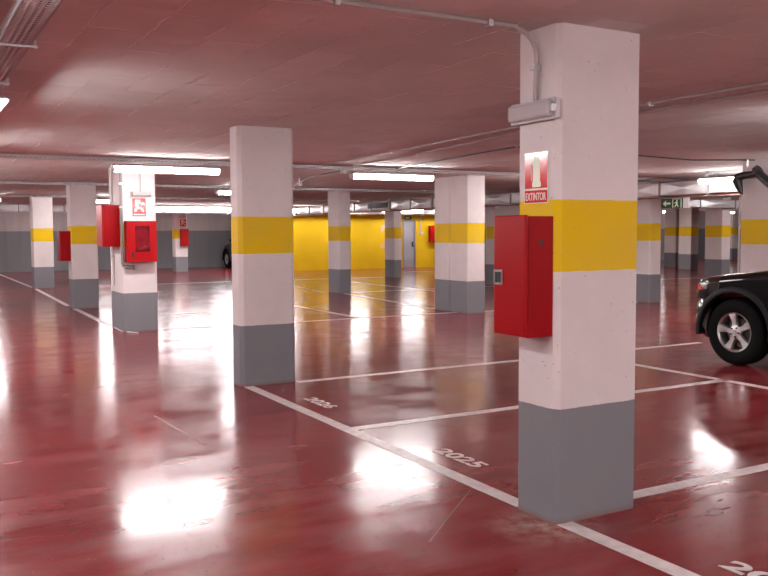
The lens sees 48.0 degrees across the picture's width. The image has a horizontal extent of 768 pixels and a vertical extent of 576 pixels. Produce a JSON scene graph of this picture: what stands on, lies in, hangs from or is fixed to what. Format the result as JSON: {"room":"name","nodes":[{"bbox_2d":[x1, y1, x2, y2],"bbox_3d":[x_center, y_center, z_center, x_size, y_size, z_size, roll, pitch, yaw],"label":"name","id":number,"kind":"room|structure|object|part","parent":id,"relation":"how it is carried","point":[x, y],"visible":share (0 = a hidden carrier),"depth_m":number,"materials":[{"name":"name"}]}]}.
{"room":"parking garage","nodes":[
{"label":"parking garage","id":0,"kind":"room"},
{"bbox_2d":[0,212,230,271],"bbox_3d":[-1.391,-2.467,41.995,53.000,2.530,0.200,-2,4,-29],"label":"wall","id":1,"kind":"structure","parent":0,"point":[209,233],"depth_m":37.19,"materials":[{"name":"paint"}]},
{"bbox_2d":[293,214,434,270],"bbox_3d":[0.095,-2.100,36.181,8.550,2.530,0.205,-2,4,-29],"label":"wall","id":2,"kind":"structure","parent":0,"point":[310,233],"depth_m":35.43,"materials":[{"name":"paint"}]},
{"bbox_2d":[402,220,415,267],"bbox_3d":[1.051,-1.879,36.651,0.640,2.020,0.151,-2,4,-29],"label":"door","id":3,"kind":"structure","parent":2,"relation":"in","point":[408,226],"depth_m":36.65,"materials":[{"name":"grey metal"}]},
{"bbox_2d":[428,225,434,241],"bbox_3d":[2.183,-2.336,37.116,0.520,0.720,0.210,-2,4,-29],"label":"cabinet","id":4,"kind":"object","parent":2,"relation":"attached to","point":[431,229],"visible":0.46,"depth_m":36.96,"materials":[{"name":"red metal"}]},
{"bbox_3d":[2.227,-2.331,37.038,0.520,0.720,0.030,-2,4,-29],"label":"door","id":5,"kind":"part","parent":4,"relation":"part of","materials":[{"name":"red metal"}]},
{"bbox_2d":[0,259,767,575],"bbox_3d":[9.989,0.129,22.014,53.000,0.204,46.400,-2,4,-29],"label":"floor","id":6,"kind":"structure","parent":0,"point":[391,449],"depth_m":6.03,"materials":[{"name":"red paint"}]},
{"bbox_2d":[29,197,54,288],"bbox_3d":[-9.501,-1.260,23.948,0.530,2.530,0.500,-2,4,-29],"label":"pillar","id":7,"kind":"structure","parent":6,"relation":"on","point":[41,209],"depth_m":23.73,"materials":[{"name":"paint"}]},
{"bbox_2d":[66,182,98,308],"bbox_3d":[-6.111,-0.861,17.479,0.510,2.530,0.420,-2,4,-29],"label":"pillar","id":8,"kind":"structure","parent":6,"relation":"on","point":[81,199],"depth_m":17.30,"materials":[{"name":"paint"}]},
{"bbox_2d":[57,231,70,260],"bbox_3d":[-6.429,-0.846,17.310,0.210,0.606,0.310,-2,4,-29],"label":"upper cabinet","id":9,"kind":"object","parent":8,"relation":"attached to","point":[63,237],"visible":1,"depth_m":17.19,"materials":[{"name":"red metal"}]},
{"bbox_3d":[-6.510,-0.845,17.264,0.023,0.602,0.310,-2,4,-29],"label":"door","id":10,"kind":"part","parent":9,"relation":"part of","materials":[{"name":"red metal"}]},
{"bbox_2d":[108,169,157,332],"bbox_3d":[-3.935,-0.616,13.508,0.520,2.530,0.850,-2,4,-29],"label":"pillar","id":11,"kind":"structure","parent":6,"relation":"on","point":[134,292],"depth_m":13.18,"materials":[{"name":"paint"}]},
{"bbox_2d":[96,205,119,246],"bbox_3d":[-4.226,-0.953,13.200,0.265,0.636,0.410,-2,4,-29],"label":"upper cabinet","id":12,"kind":"object","parent":11,"relation":"attached to","point":[107,216],"visible":1,"depth_m":13.04,"materials":[{"name":"red metal"}]},
{"bbox_3d":[-4.332,-0.951,13.140,0.023,0.632,0.410,-2,4,-29],"label":"door","id":13,"kind":"part","parent":12,"relation":"part of","materials":[{"name":"red metal"}]},
{"bbox_2d":[109,167,114,284],"bbox_3d":[-4.250,-0.962,13.463,0.056,1.830,0.056,-2,4,-29],"label":"conduit","id":14,"kind":"object","parent":11,"relation":"attached to","point":[112,255],"visible":0.77,"depth_m":13.46,"materials":[{"name":"grey"}]},
{"bbox_2d":[118,172,124,266],"bbox_3d":[-3.944,-1.077,12.952,0.068,1.537,0.060,-2,4,-29],"label":"conduit","id":15,"kind":"object","parent":11,"relation":"attached to","point":[120,183],"visible":0.86,"depth_m":12.94,"materials":[{"name":"silver metal"}]},
{"bbox_2d":[125,265,134,269],"bbox_3d":[-3.843,-0.311,13.030,0.144,0.073,0.075,-2,4,-20],"label":"pipe elbow","id":16,"kind":"object","parent":15,"relation":"attached to","point":[132,267],"visible":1,"depth_m":13.01,"materials":[{"name":"silver metal"}]},
{"bbox_2d":[132,198,145,215],"bbox_3d":[-3.723,-1.226,13.096,0.200,0.270,0.004,-2,4,-29],"label":"sign","id":17,"kind":"object","parent":11,"relation":"attached to","point":[138,204],"visible":1,"depth_m":13.10,"materials":[{"name":"red"}]},
{"bbox_2d":[124,221,156,261],"bbox_3d":[-3.685,-0.705,13.047,0.445,0.615,0.186,-2,4,-29],"label":"upper cabinet","id":18,"kind":"object","parent":11,"relation":"attached to","point":[140,237],"visible":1,"depth_m":13.01,"materials":[{"name":"red metal"}]},
{"bbox_2d":[130,191,151,196],"bbox_3d":[-3.679,-1.425,13.065,0.310,0.078,0.085,-2,4,-29],"label":"emergency light","id":19,"kind":"object","parent":11,"relation":"attached to","point":[132,193],"visible":1,"depth_m":13.03,"materials":[{"name":"grey plastic"}]},
{"bbox_2d":[172,213,187,271],"bbox_3d":[-7.966,-1.892,33.613,0.480,2.530,0.450,-2,4,-29],"label":"pillar","id":20,"kind":"structure","parent":6,"relation":"on","point":[180,253],"depth_m":33.43,"materials":[{"name":"paint"}]},
{"bbox_2d":[180,219,185,226],"bbox_3d":[-7.787,-2.506,33.413,0.240,0.300,0.004,-2,4,-29],"label":"sign","id":21,"kind":"object","parent":20,"relation":"attached to","point":[182,221],"visible":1,"depth_m":33.41,"materials":[{"name":"red plastic"}]},
{"bbox_2d":[180,229,188,245],"bbox_3d":[-7.737,-1.957,33.365,0.300,0.670,0.200,-2,4,-29],"label":"upper cabinet","id":22,"kind":"object","parent":20,"relation":"attached to","point":[184,233],"visible":1,"depth_m":33.28,"materials":[{"name":"red metal"}]},
{"bbox_2d":[222,238,231,267],"bbox_3d":[-5.271,-1.733,36.494,2.200,1.813,4.675,-2,4,-29],"label":"car","id":23,"kind":"object","parent":6,"relation":"on","point":[227,252],"visible":0.15,"depth_m":37.33,"materials":[{"name":"black paint"}]},
{"bbox_2d":[230,126,294,386],"bbox_3d":[-1.206,-0.312,8.586,0.585,2.530,0.260,-2,4,-29],"label":"pillar","id":24,"kind":"structure","parent":6,"relation":"on","point":[261,158],"depth_m":8.46,"materials":[{"name":"paint"}]},
{"bbox_2d":[328,191,350,293],"bbox_3d":[-1.113,-1.144,21.469,0.330,2.530,0.620,-2,4,-29],"label":"pillar","id":25,"kind":"structure","parent":6,"relation":"on","point":[339,229],"depth_m":21.24,"materials":[{"name":"paint"}]},
{"bbox_2d":[385,201,401,277],"bbox_3d":[0.301,-1.610,28.572,0.300,2.530,0.620,-2,4,-29],"label":"pillar","id":26,"kind":"structure","parent":6,"relation":"on","point":[393,254],"depth_m":28.37,"materials":[{"name":"paint"}]},
{"bbox_2d":[435,175,484,313],"bbox_3d":[1.419,-0.823,16.282,0.400,2.530,1.100,-2,4,-29],"label":"pillar","id":27,"kind":"structure","parent":6,"relation":"on","point":[459,200],"depth_m":15.93,"materials":[{"name":"paint"}]},
{"bbox_2d":[486,204,519,285],"bbox_3d":[3.525,-1.354,24.343,1.300,2.530,0.450,-2,4,-29],"label":"pillar","id":28,"kind":"structure","parent":6,"relation":"on","point":[491,212],"depth_m":24.03,"materials":[{"name":"paint"}]},
{"bbox_2d":[518,22,639,524],"bbox_3d":[1.037,-0.067,4.607,0.575,2.530,0.330,-2,4,-29],"label":"pillar","id":29,"kind":"structure","parent":6,"relation":"on","point":[577,382],"depth_m":4.45,"materials":[{"name":"paint"}]},
{"bbox_2d":[494,215,552,337],"bbox_3d":[0.709,-0.064,4.407,0.194,0.613,0.258,-2,4,-29],"label":"fire extinguisher cabinet","id":30,"kind":"object","parent":29,"relation":"attached to","point":[523,244],"visible":1,"depth_m":4.32,"materials":[{"name":"red metal"}]},
{"bbox_3d":[0.587,-0.056,4.437,0.006,0.079,0.071,-2,4,-29],"label":"latch plate","id":31,"kind":"part","parent":30,"relation":"part of","materials":[{"name":"silver metal"}]},
{"bbox_3d":[0.642,-0.063,4.369,0.023,0.609,0.258,-2,4,-29],"label":"door","id":32,"kind":"part","parent":30,"relation":"part of","materials":[{"name":"red metal"}]},
{"bbox_2d":[508,96,559,125],"bbox_3d":[0.755,-0.898,4.390,0.070,0.108,0.350,-2,4,-29],"label":"emergency light","id":33,"kind":"object","parent":29,"relation":"attached to","point":[546,108],"visible":1,"depth_m":4.33,"materials":[{"name":"grey plastic"}]},
{"bbox_2d":[524,151,548,203],"bbox_3d":[0.782,-0.565,4.428,0.005,0.260,0.185,-2,4,-29],"label":"sign","id":34,"kind":"object","parent":29,"relation":"attached to","point":[536,164],"visible":1,"depth_m":4.42,"materials":[{"name":"red plastic"}]},
{"bbox_2d":[636,181,661,302],"bbox_3d":[5.511,-0.969,18.223,0.320,2.530,0.620,-2,4,-29],"label":"pillar","id":35,"kind":"structure","parent":6,"relation":"on","point":[648,210],"depth_m":18.00,"materials":[{"name":"paint"}]},
{"bbox_2d":[664,208,678,266],"bbox_3d":[12.175,-2.152,36.016,0.620,2.530,0.620,-2,4,-29],"label":"pillar","id":36,"kind":"structure","parent":6,"relation":"on","point":[671,241],"depth_m":35.80,"materials":[{"name":"paint"}]},
{"bbox_2d":[678,208,698,269],"bbox_3d":[11.854,-1.991,33.542,0.420,2.530,0.620,-2,4,-29],"label":"pillar","id":37,"kind":"structure","parent":6,"relation":"on","point":[688,218],"depth_m":33.34,"materials":[{"name":"paint"}]},
{"bbox_2d":[704,198,730,277],"bbox_3d":[10.587,-1.584,27.347,0.400,2.530,0.660,-2,4,-29],"label":"pillar","id":38,"kind":"structure","parent":6,"relation":"on","point":[717,220],"depth_m":27.15,"materials":[{"name":"paint"}]},
{"bbox_2d":[695,270,767,364],"bbox_3d":[5.465,0.012,8.591,2.200,1.813,4.675,-2,4,-29],"label":"car","id":39,"kind":"object","parent":6,"relation":"on","point":[731,310],"visible":1,"depth_m":9.58,"materials":[{"name":"black paint"}]},
{"bbox_2d":[730,210,738,259],"bbox_3d":[17.738,-2.697,44.016,0.500,2.530,0.500,-2,4,-29],"label":"pillar","id":40,"kind":"structure","parent":6,"relation":"on","point":[734,216],"depth_m":43.77,"materials":[{"name":"paint"}]},
{"bbox_2d":[737,197,740,272],"bbox_3d":[5.180,-0.333,12.584,0.032,1.990,0.032,-2,4,-29],"label":"conduit","id":41,"kind":"object","parent":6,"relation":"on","point":[739,218],"visible":0.66,"depth_m":12.55,"materials":[{"name":"grey plastic"}]},
{"bbox_2d":[740,158,767,272],"bbox_3d":[5.599,-0.600,12.494,0.420,2.530,0.700,-2,4,-29],"label":"pillar","id":42,"kind":"structure","parent":6,"relation":"on","point":[754,211],"depth_m":12.46,"materials":[{"name":"paint"}]},
{"bbox_2d":[0,0,767,210],"bbox_3d":[9.975,-2.594,21.839,53.000,0.200,46.400,-2,4,-29],"label":"ceiling","id":43,"kind":"structure","parent":0,"point":[137,79],"depth_m":6.08,"materials":[{"name":"paint"}]},
{"bbox_2d":[0,95,9,110],"bbox_3d":[-2.701,-1.236,5.714,0.240,0.302,1.500,-2,4,-29],"label":"lamp","id":44,"kind":"object","parent":43,"relation":"hanging from","point":[3,100],"visible":1,"depth_m":5.23,"materials":[{"name":"grey plastic"}]},
{"bbox_2d":[0,0,63,88],"bbox_3d":[-2.772,-1.300,5.835,0.185,0.189,25.008,-2,4,-29],"label":"cable tray","id":45,"kind":"object","parent":43,"relation":"hanging from","point":[26,35],"visible":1,"depth_m":3.64,"materials":[{"name":"silver metal"}]},
{"bbox_3d":[-2.826,-1.238,5.809,0.012,0.043,25.008,-2,4,-29],"label":"rail","id":46,"kind":"part","parent":45,"relation":"part of","materials":[{"name":"silver metal"}]},
{"bbox_2d":[96,199,108,202],"bbox_3d":[-7.687,-2.382,23.123,1.500,0.204,0.188,-2,4,-29],"label":"lamp","id":47,"kind":"object","parent":43,"relation":"hanging from","point":[97,200],"visible":0.06,"depth_m":23.14,"materials":[{"name":"white plastic"}]},
{"bbox_2d":[110,159,221,174],"bbox_3d":[-2.980,-1.680,11.859,1.500,0.204,0.188,-2,4,-29],"label":"lamp","id":48,"kind":"object","parent":43,"relation":"hanging from","point":[140,168],"visible":0.96,"depth_m":11.80,"materials":[{"name":"grey plastic"}]},
{"bbox_2d":[115,166,218,174],"bbox_3d":[-2.980,-1.620,11.863,1.440,0.078,0.118,-2,4,-29],"label":"diffuser","id":49,"kind":"object","parent":48,"relation":"attached to","point":[142,169],"depth_m":11.84,"materials":[{"name":"white plastic"}]},
{"bbox_2d":[0,195,356,201],"bbox_3d":[-8.470,-2.410,22.677,17.700,0.082,0.160,-2,4,-29],"label":"cable tray","id":50,"kind":"object","parent":43,"relation":"hanging from","point":[104,197],"visible":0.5,"depth_m":24.04,"materials":[{"name":"silver metal"}]},
{"bbox_2d":[166,204,207,209],"bbox_3d":[-6.997,-2.869,30.620,1.500,0.204,0.188,-2,4,-29],"label":"lamp","id":51,"kind":"object","parent":43,"relation":"hanging from","point":[172,207],"visible":1,"depth_m":30.55,"materials":[{"name":"white plastic"}]},
{"bbox_2d":[167,208,206,209],"bbox_3d":[-6.996,-2.810,30.624,1.440,0.078,0.118,-2,4,-29],"label":"diffuser","id":52,"kind":"object","parent":51,"relation":"attached to","point":[167,208],"depth_m":30.57,"materials":[{"name":"white plastic"}]},
{"bbox_2d":[0,204,434,215],"bbox_3d":[-8.393,-2.792,30.593,28.464,0.340,0.600,-2,4,-29],"label":"air duct","id":53,"kind":"object","parent":43,"relation":"hanging from","point":[17,208],"visible":0.32,"depth_m":30.90,"materials":[{"name":"silver metal"}]},
{"bbox_2d":[0,181,434,192],"bbox_3d":[-5.486,-2.079,17.309,17.600,0.082,0.160,-2,4,-29],"label":"cable tray","id":54,"kind":"object","parent":43,"relation":"hanging from","point":[1,182],"visible":0.7,"depth_m":18.14,"materials":[{"name":"silver metal"}]},
{"bbox_2d":[209,205,230,209],"bbox_3d":[-5.647,-2.926,31.382,1.500,0.204,0.188,-2,4,-29],"label":"lamp","id":55,"kind":"object","parent":43,"relation":"hanging from","point":[216,207],"visible":0.48,"depth_m":31.15,"materials":[{"name":"white plastic"}]},
{"bbox_2d":[210,208,230,209],"bbox_3d":[-5.647,-2.866,31.386,1.440,0.078,0.118,-2,4,-29],"label":"diffuser","id":56,"kind":"object","parent":55,"relation":"attached to","point":[210,208],"depth_m":31.17,"materials":[{"name":"white plastic"}]},
{"bbox_2d":[216,185,230,194],"bbox_3d":[-2.918,-2.125,18.762,1.500,0.204,0.188,-2,4,-29],"label":"lamp","id":57,"kind":"object","parent":43,"relation":"hanging from","point":[218,191],"visible":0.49,"depth_m":18.42,"materials":[{"name":"white plastic"}]},
{"bbox_2d":[219,191,230,194],"bbox_3d":[-2.918,-2.066,18.766,1.440,0.078,0.118,-2,4,-29],"label":"diffuser","id":58,"kind":"object","parent":57,"relation":"attached to","point":[220,192],"depth_m":18.44,"materials":[{"name":"white plastic"}]},
{"bbox_2d":[300,171,339,182],"bbox_3d":[-1.137,-1.912,14.774,0.089,0.041,3.084,-1,4,-18],"label":"cable","id":59,"kind":"object","parent":43,"relation":"attached to","point":[334,171],"visible":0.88,"depth_m":14.52,"materials":[{"name":"black plastic"}]},
{"bbox_2d":[0,153,687,181],"bbox_3d":[-2.141,-1.776,12.329,18.510,0.082,0.160,-2,4,-29],"label":"cable tray","id":60,"kind":"object","parent":43,"relation":"hanging from","point":[16,156],"visible":0.7,"depth_m":12.26,"materials":[{"name":"silver metal"}]},
{"bbox_2d":[349,166,435,180],"bbox_3d":[0.144,-1.810,13.622,1.500,0.204,0.188,-2,4,-29],"label":"lamp","id":61,"kind":"object","parent":43,"relation":"hanging from","point":[352,175],"visible":0.98,"depth_m":13.55,"materials":[{"name":"white plastic"}]},
{"bbox_2d":[354,174,433,180],"bbox_3d":[0.144,-1.750,13.626,1.440,0.078,0.118,-2,4,-29],"label":"diffuser","id":62,"kind":"object","parent":61,"relation":"attached to","point":[415,177],"depth_m":13.60,"materials":[{"name":"white plastic"}]},
{"bbox_2d":[401,209,423,211],"bbox_3d":[0.967,-3.201,35.114,1.500,0.204,0.188,-2,4,-29],"label":"lamp","id":63,"kind":"object","parent":43,"relation":"hanging from","point":[412,210],"visible":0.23,"depth_m":35.21,"materials":[{"name":"white plastic"}]},
{"bbox_2d":[401,210,422,211],"bbox_3d":[0.968,-3.141,35.117,1.440,0.078,0.118,-2,4,-29],"label":"diffuser","id":64,"kind":"object","parent":63,"relation":"attached to","point":[411,210],"depth_m":35.22,"materials":[{"name":"white plastic"}]},
{"bbox_2d":[313,0,540,100],"bbox_3d":[-3.073,-0.972,2.193,8.876,0.370,0.061,-2,4,-29],"label":"conduit","id":65,"kind":"object","parent":43,"relation":"attached to","point":[488,23],"visible":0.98,"depth_m":4.11,"materials":[{"name":"grey plastic"}]},
{"bbox_2d":[396,146,514,168],"bbox_3d":[0.887,-1.786,11.960,0.038,0.036,3.523,-2,4,-23],"label":"cable","id":66,"kind":"object","parent":43,"relation":"attached to","point":[514,146],"visible":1,"depth_m":11.65,"materials":[{"name":"black plastic"}]},
{"bbox_2d":[294,175,739,215],"bbox_3d":[2.720,-2.266,22.027,0.690,0.402,23.464,-2,4,-29],"label":"air duct","id":67,"kind":"object","parent":43,"relation":"hanging from","point":[684,189],"visible":0.58,"depth_m":20.84,"materials":[{"name":"silver metal"}]},
{"bbox_2d":[368,202,387,208],"bbox_3d":[-0.209,-2.539,26.545,0.050,0.170,1.200,-2,4,-29],"label":"grille","id":68,"kind":"object","parent":67,"relation":"attached to","point":[373,205],"depth_m":26.48,"materials":[{"name":"grey metal"}]},
{"bbox_3d":[2.473,-2.065,21.878,0.030,0.022,23.400,-2,4,-29],"label":"support rail","id":69,"kind":"part","parent":67,"relation":"part of","materials":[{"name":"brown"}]},
{"bbox_2d":[661,197,689,208],"bbox_3d":[5.553,-1.617,16.435,0.056,0.203,0.660,-2,4,-29],"label":"exit sign","id":70,"kind":"object","parent":67,"relation":"hanging from","point":[667,203],"visible":1,"depth_m":16.40,"materials":[{"name":"green plastic"}]},
{"bbox_3d":[5.504,-1.618,16.473,0.004,0.190,0.535,-2,4,-29],"label":"panel","id":71,"kind":"part","parent":70,"relation":"part of","materials":[{"name":"green plastic"}]},
{"bbox_2d":[323,81,767,164],"bbox_3d":[1.054,-1.598,8.962,0.154,0.034,8.706,-2,4,-27],"label":"conduit","id":72,"kind":"object","parent":43,"relation":"attached to","point":[650,103],"visible":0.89,"depth_m":6.95,"materials":[{"name":"grey plastic"}]},
{"bbox_2d":[353,90,767,165],"bbox_3d":[1.468,-1.598,8.914,0.276,0.032,9.216,-2,4,-26],"label":"conduit","id":73,"kind":"object","parent":43,"relation":"attached to","point":[762,91],"visible":0.73,"depth_m":7.27,"materials":[{"name":"grey plastic"}]},
{"bbox_2d":[518,146,754,160],"bbox_3d":[4.174,-1.802,11.846,5.904,0.024,0.820,-2,4,-23],"label":"cable","id":74,"kind":"object","parent":43,"relation":"attached to","point":[518,146],"visible":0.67,"depth_m":12.39,"materials":[{"name":"black plastic"}]},
{"bbox_2d":[663,197,741,209],"bbox_3d":[12.644,-2.692,27.691,10.828,0.385,0.570,-2,4,-29],"label":"air duct","id":75,"kind":"object","parent":43,"relation":"hanging from","point":[694,203],"visible":0.47,"depth_m":25.93,"materials":[{"name":"silver metal"}]},
{"bbox_3d":[12.644,-2.664,27.692,10.800,0.261,0.518,-2,4,-29],"label":"sheet casing","id":76,"kind":"part","parent":75,"relation":"part of","materials":[{"name":"silver metal"}]},
{"bbox_2d":[696,172,733,183],"bbox_3d":[5.991,-1.909,14.696,0.188,0.204,1.500,-2,4,-29],"label":"lamp","id":77,"kind":"object","parent":43,"relation":"hanging from","point":[724,179],"visible":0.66,"depth_m":15.00,"materials":[{"name":"white plastic"}]},
{"bbox_2d":[699,177,733,183],"bbox_3d":[5.991,-1.849,14.700,0.118,0.078,1.440,-2,4,-29],"label":"diffuser","id":78,"kind":"object","parent":77,"relation":"attached to","point":[709,180],"depth_m":14.99,"materials":[{"name":"white plastic"}]},
{"bbox_2d":[732,159,767,194],"bbox_3d":[5.361,-1.482,12.179,0.156,0.726,1.019,-2,4,-29],"label":"drain pipe","id":79,"kind":"object","parent":43,"relation":"attached to","point":[757,171],"visible":1,"depth_m":12.34,"materials":[{"name":"black plastic"}]},
{"bbox_2d":[485,209,740,264],"bbox_3d":[14.123,-2.691,44.212,23.800,2.530,0.200,-2,4,-29],"label":"wall","id":80,"kind":"structure","parent":0,"point":[702,214],"depth_m":45.54,"materials":[{"name":"paint"}]}
]}

